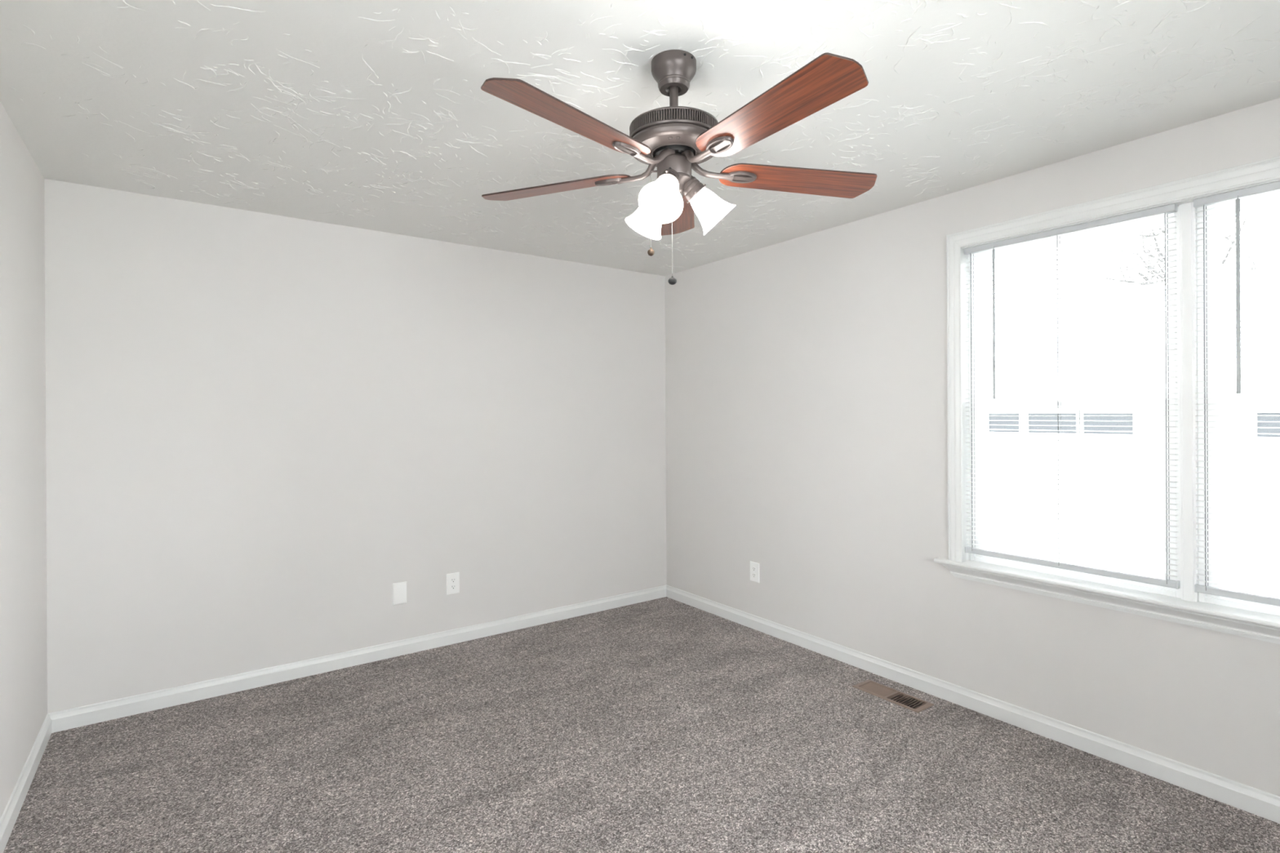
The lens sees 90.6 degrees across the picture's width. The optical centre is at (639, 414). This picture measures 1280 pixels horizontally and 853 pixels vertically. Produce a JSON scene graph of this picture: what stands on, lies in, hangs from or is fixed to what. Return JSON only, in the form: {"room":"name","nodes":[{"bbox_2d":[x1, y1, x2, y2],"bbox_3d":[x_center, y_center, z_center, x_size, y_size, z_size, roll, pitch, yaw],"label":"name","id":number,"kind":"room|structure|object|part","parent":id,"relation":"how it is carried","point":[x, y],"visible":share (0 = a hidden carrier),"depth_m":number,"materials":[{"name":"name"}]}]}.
{"room":"empty bedroom","nodes":[
{"label":"empty bedroom","id":0,"kind":"room"},
{"bbox_2d":[0,101,47,818],"bbox_3d":[-1.301,0.250,0.861,0.140,2.590,4.660,0,0,-36],"label":"wall","id":1,"kind":"structure","parent":0,"point":[23,480],"depth_m":2.34,"materials":[{"name":"grey paint"}]},
{"bbox_2d":[0,713,51,852],"bbox_3d":[-1.232,1.352,0.907,0.015,0.085,4.660,0,0,-36],"label":"baseboard","id":2,"kind":"structure","parent":1,"relation":"attached to","point":[8,819],"depth_m":2.30,"materials":[{"name":"white paint"}]},
{"bbox_2d":[44,178,666,713],"bbox_3d":[-1.250,0.248,3.865,3.755,2.590,0.140,0,0,-36],"label":"wall","id":3,"kind":"structure","parent":0,"point":[260,426],"depth_m":3.41,"materials":[{"name":"grey paint"}]},
{"bbox_2d":[48,585,666,733],"bbox_3d":[-1.198,1.350,3.803,3.475,0.085,0.015,0,0,-36],"label":"baseboard","id":4,"kind":"structure","parent":3,"relation":"attached to","point":[63,720],"depth_m":3.41,"materials":[{"name":"white paint"}]},
{"bbox_2d":[392,581,407,605],"bbox_3d":[-1.391,1.036,3.668,0.080,0.126,0.007,0,0,-36],"label":"wall plate","id":5,"kind":"object","parent":3,"relation":"attached to","point":[399,589],"visible":1,"depth_m":3.67,"materials":[{"name":"white plastic"}]},
{"bbox_2d":[446,572,459,595],"bbox_3d":[-1.137,1.028,3.852,0.080,0.126,0.009,0,0,-36],"label":"power outlet","id":6,"kind":"object","parent":3,"relation":"attached to","point":[452,579],"visible":1,"depth_m":3.85,"materials":[{"name":"white plastic"}]},
{"bbox_2d":[450,584,456,589],"bbox_3d":[-1.135,1.049,3.850,0.034,0.029,0.003,0,0,-36],"label":"socket","id":7,"kind":"object","parent":6,"relation":"attached to","point":[452,586],"depth_m":3.85,"materials":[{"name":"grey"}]},
{"bbox_2d":[450,577,456,582],"bbox_3d":[-1.136,1.008,3.850,0.034,0.029,0.003,0,0,-36],"label":"socket","id":8,"kind":"object","parent":6,"relation":"attached to","point":[452,580],"depth_m":3.85,"materials":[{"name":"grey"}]},
{"bbox_2d":[0,0,1279,275],"bbox_3d":[0.153,-1.113,1.923,3.755,0.123,4.940,0,0,-36],"label":"ceiling","id":9,"kind":"structure","parent":0,"point":[376,115],"depth_m":2.08,"materials":[{"name":"white paint"}]},
{"bbox_2d":[480,49,877,284],"bbox_3d":[0.117,-0.720,1.849,1.276,0.666,1.249,0,0,-36],"label":"ceiling fan","id":10,"kind":"object","parent":9,"relation":"hanging from","point":[674,139],"visible":1,"depth_m":1.79,"materials":[{"name":"brown wood"}]},
{"bbox_3d":[-0.275,-0.731,2.044,0.524,0.006,0.141,0,12,22],"label":"fan blade","id":11,"kind":"part","parent":10,"relation":"part of","materials":[{"name":"brown wood"}]},
{"bbox_3d":[-0.160,-0.732,1.580,0.141,0.006,0.524,15,10,39],"label":"fan blade","id":12,"kind":"part","parent":10,"relation":"part of","materials":[{"name":"brown wood"}]},
{"bbox_3d":[0.035,-0.628,1.969,0.127,0.111,0.127,-5,47,-45],"label":"lamp shade","id":13,"kind":"part","parent":10,"relation":"part of","materials":[{"name":"white glass"}]},
{"bbox_3d":[0.033,-0.487,1.891,0.021,0.026,0.021,0,0,-36],"label":"pull knob","id":14,"kind":"part","parent":10,"relation":"part of","materials":[{"name":"brown wood"}]},
{"bbox_3d":[0.070,-0.628,1.794,0.127,0.111,0.127,23,-41,-7],"label":"lamp shade","id":15,"kind":"part","parent":10,"relation":"part of","materials":[{"name":"white glass"}]},
{"bbox_3d":[0.075,-0.645,1.809,0.051,0.092,0.051,23,-41,-7],"label":"light bulb","id":16,"kind":"part","parent":10,"relation":"part of","materials":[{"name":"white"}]},
{"bbox_3d":[0.096,-0.524,1.890,0.002,0.249,0.002,0,0,-13],"label":"pull chain","id":17,"kind":"part","parent":10,"relation":"part of","materials":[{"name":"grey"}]},
{"bbox_3d":[0.097,-0.401,1.890,0.026,0.026,0.026,0,0,-36],"label":"pull knob","id":18,"kind":"part","parent":10,"relation":"part of","materials":[{"name":"black metal"}]},
{"bbox_3d":[0.131,-0.734,2.297,0.141,0.006,0.524,-12,-1,4],"label":"fan blade","id":19,"kind":"part","parent":10,"relation":"part of","materials":[{"name":"brown wood"}]},
{"bbox_3d":[0.204,-0.628,1.911,0.127,0.111,0.127,-41,8,17],"label":"lamp shade","id":20,"kind":"part","parent":10,"relation":"part of","materials":[{"name":"white glass"}]},
{"bbox_3d":[0.318,-0.734,1.546,0.141,0.006,0.524,13,-7,-31],"label":"fan blade","id":21,"kind":"part","parent":10,"relation":"part of","materials":[{"name":"brown wood"}]},
{"bbox_3d":[0.497,-0.736,1.989,0.524,0.006,0.141,0,-11,-14],"label":"fan blade","id":22,"kind":"part","parent":10,"relation":"part of","materials":[{"name":"brown wood"}]},
{"bbox_2d":[3,596,1279,852],"bbox_3d":[0.111,1.461,1.883,3.615,0.150,4.940,0,0,-36],"label":"floor","id":23,"kind":"structure","parent":0,"point":[663,725],"depth_m":2.50,"materials":[{"name":"grey carpet"}]},
{"bbox_2d":[852,679,933,712],"bbox_3d":[1.237,1.447,3.109,0.140,0.146,0.356,0,0,-36],"label":"floor vent","id":24,"kind":"object","parent":23,"relation":"in","point":[916,704],"visible":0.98,"depth_m":3.11,"materials":[{"name":"brown metal"}]},
{"bbox_2d":[664,97,1279,796],"bbox_3d":[1.623,0.233,2.986,0.140,2.590,4.660,0,0,-36],"label":"wall","id":25,"kind":"structure","parent":0,"point":[806,410],"depth_m":3.29,"materials":[{"name":"grey paint"}]},
{"bbox_2d":[750,560,759,582],"bbox_3d":[0.739,1.016,4.083,0.009,0.126,0.080,0,0,-36],"label":"power outlet","id":26,"kind":"object","parent":25,"relation":"attached to","point":[754,566],"visible":1,"depth_m":4.08,"materials":[{"name":"white plastic"}]},
{"bbox_2d":[666,584,1279,823],"bbox_3d":[1.567,1.335,2.941,0.015,0.085,4.660,0,0,-36],"label":"baseboard","id":27,"kind":"structure","parent":25,"relation":"attached to","point":[1265,805],"depth_m":2.75,"materials":[{"name":"white paint"}]},
{"bbox_2d":[933,155,1279,644],"bbox_3d":[2.045,-0.045,2.362,0.189,1.638,1.873,0,0,-36],"label":"window","id":28,"kind":"structure","parent":25,"relation":"in","point":[1246,619],"depth_m":2.42,"materials":[{"name":"white paint"}]},
{"bbox_2d":[964,203,1180,589],"bbox_3d":[1.777,-0.067,2.687,0.042,1.441,0.791,0,0,-36],"label":"window blind","id":29,"kind":"object","parent":28,"relation":"attached to","point":[1171,208],"visible":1,"depth_m":2.64,"materials":[{"name":"white plastic"}]},
{"bbox_3d":[1.567,-0.059,2.986,0.030,1.401,0.006,0,0,-36],"label":"ladder cord","id":30,"kind":"part","parent":29,"relation":"part of","materials":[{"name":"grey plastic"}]},
{"bbox_3d":[1.781,-0.060,2.692,0.030,1.401,0.006,0,0,-36],"label":"ladder cord","id":31,"kind":"part","parent":29,"relation":"part of","materials":[{"name":"white fabric"}]},
{"bbox_3d":[1.786,0.640,2.691,0.028,0.028,0.791,0,0,-36],"label":"rail","id":32,"kind":"part","parent":29,"relation":"part of","materials":[{"name":"white plastic"}]},
{"bbox_3d":[1.995,-0.061,2.398,0.030,1.401,0.006,0,0,-36],"label":"ladder cord","id":33,"kind":"part","parent":29,"relation":"part of","materials":[{"name":"white fabric"}]},
{"bbox_3d":[1.843,-0.046,2.735,0.078,1.484,0.792,0,0,-36],"label":"frame","id":34,"kind":"part","parent":28,"relation":"part of","materials":[{"name":"white plastic"}]},
{"bbox_3d":[1.832,0.306,2.726,0.028,0.736,0.756,0,0,-36],"label":"sash","id":35,"kind":"part","parent":28,"relation":"part of","materials":[{"name":"white plastic"}]},
{"bbox_3d":[1.854,-0.396,2.744,0.028,0.740,0.756,0,0,-36],"label":"sash","id":36,"kind":"part","parent":28,"relation":"part of","materials":[{"name":"white plastic"}]},
{"bbox_3d":[2.033,0.705,2.351,0.149,0.019,1.873,0,0,-36],"label":"sill","id":37,"kind":"part","parent":28,"relation":"part of","materials":[{"name":"white paint"}]},
{"bbox_2d":[1193,181,1279,606],"bbox_3d":[2.271,-0.069,2.007,0.042,1.441,0.792,0,0,-36],"label":"window blind","id":38,"kind":"object","parent":28,"relation":"attached to","point":[1237,195],"visible":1,"depth_m":2.23,"materials":[{"name":"white plastic"}]},
{"bbox_3d":[2.060,-0.061,2.307,0.030,1.401,0.006,0,0,-36],"label":"ladder cord","id":39,"kind":"part","parent":38,"relation":"part of","materials":[{"name":"white fabric"}]},
{"bbox_3d":[2.280,0.637,2.011,0.028,0.028,0.792,0,0,-36],"label":"rail","id":40,"kind":"part","parent":38,"relation":"part of","materials":[{"name":"white plastic"}]},
{"bbox_3d":[2.337,-0.048,2.055,0.078,1.484,0.793,0,0,-36],"label":"frame","id":41,"kind":"part","parent":28,"relation":"part of","materials":[{"name":"white plastic"}]},
{"bbox_3d":[2.326,0.304,2.046,0.028,0.736,0.757,0,0,-36],"label":"sash","id":42,"kind":"part","parent":28,"relation":"part of","materials":[{"name":"white plastic"}]},
{"bbox_3d":[2.349,-0.398,2.065,0.028,0.740,0.757,0,0,-36],"label":"sash","id":43,"kind":"part","parent":28,"relation":"part of","materials":[{"name":"white plastic"}]},
{"label":"outside","id":44,"kind":"structure","parent":0,"visible":0},
{"bbox_2d":[985,502,1279,596],"bbox_3d":[16.506,2.088,16.678,39.700,0.200,60.000,0,0,-36],"label":"ground","id":45,"kind":"structure","parent":44,"point":[1051,515],"depth_m":10.02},
{"bbox_2d":[985,266,1279,534],"bbox_3d":[12.032,-0.486,14.053,6.900,5.000,16.800,0,0,-36],"label":"neighbouring house","id":46,"kind":"structure","parent":45,"relation":"on","point":[1269,370],"depth_m":12.77,"materials":[{"name":"white"}]},
{"bbox_3d":[8.174,0.185,14.213,0.011,0.420,0.660,0,0,-36],"label":"pane","id":47,"kind":"part","parent":46,"relation":"part of","materials":[{"name":"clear glass"}]},
{"bbox_3d":[8.745,0.183,13.429,0.011,0.420,0.920,0,0,-36],"label":"pane","id":48,"kind":"part","parent":46,"relation":"part of","materials":[{"name":"clear glass"}]},
{"bbox_3d":[9.332,0.180,12.620,0.011,0.420,0.840,0,0,-36],"label":"pane","id":49,"kind":"part","parent":46,"relation":"part of","materials":[{"name":"clear glass"}]},
{"bbox_3d":[10.849,0.173,10.533,0.011,0.420,0.840,0,0,-36],"label":"pane","id":50,"kind":"part","parent":46,"relation":"part of","materials":[{"name":"clear glass"}]},
{"bbox_2d":[1068,205,1279,293],"bbox_3d":[15.000,-2.799,19.076,7.450,9.639,6.105,0,0,-1],"label":"bare tree","id":51,"kind":"object","parent":45,"relation":"on","point":[1161,260],"visible":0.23,"depth_m":18.77,"materials":[{"name":"grey plant"}]}
]}

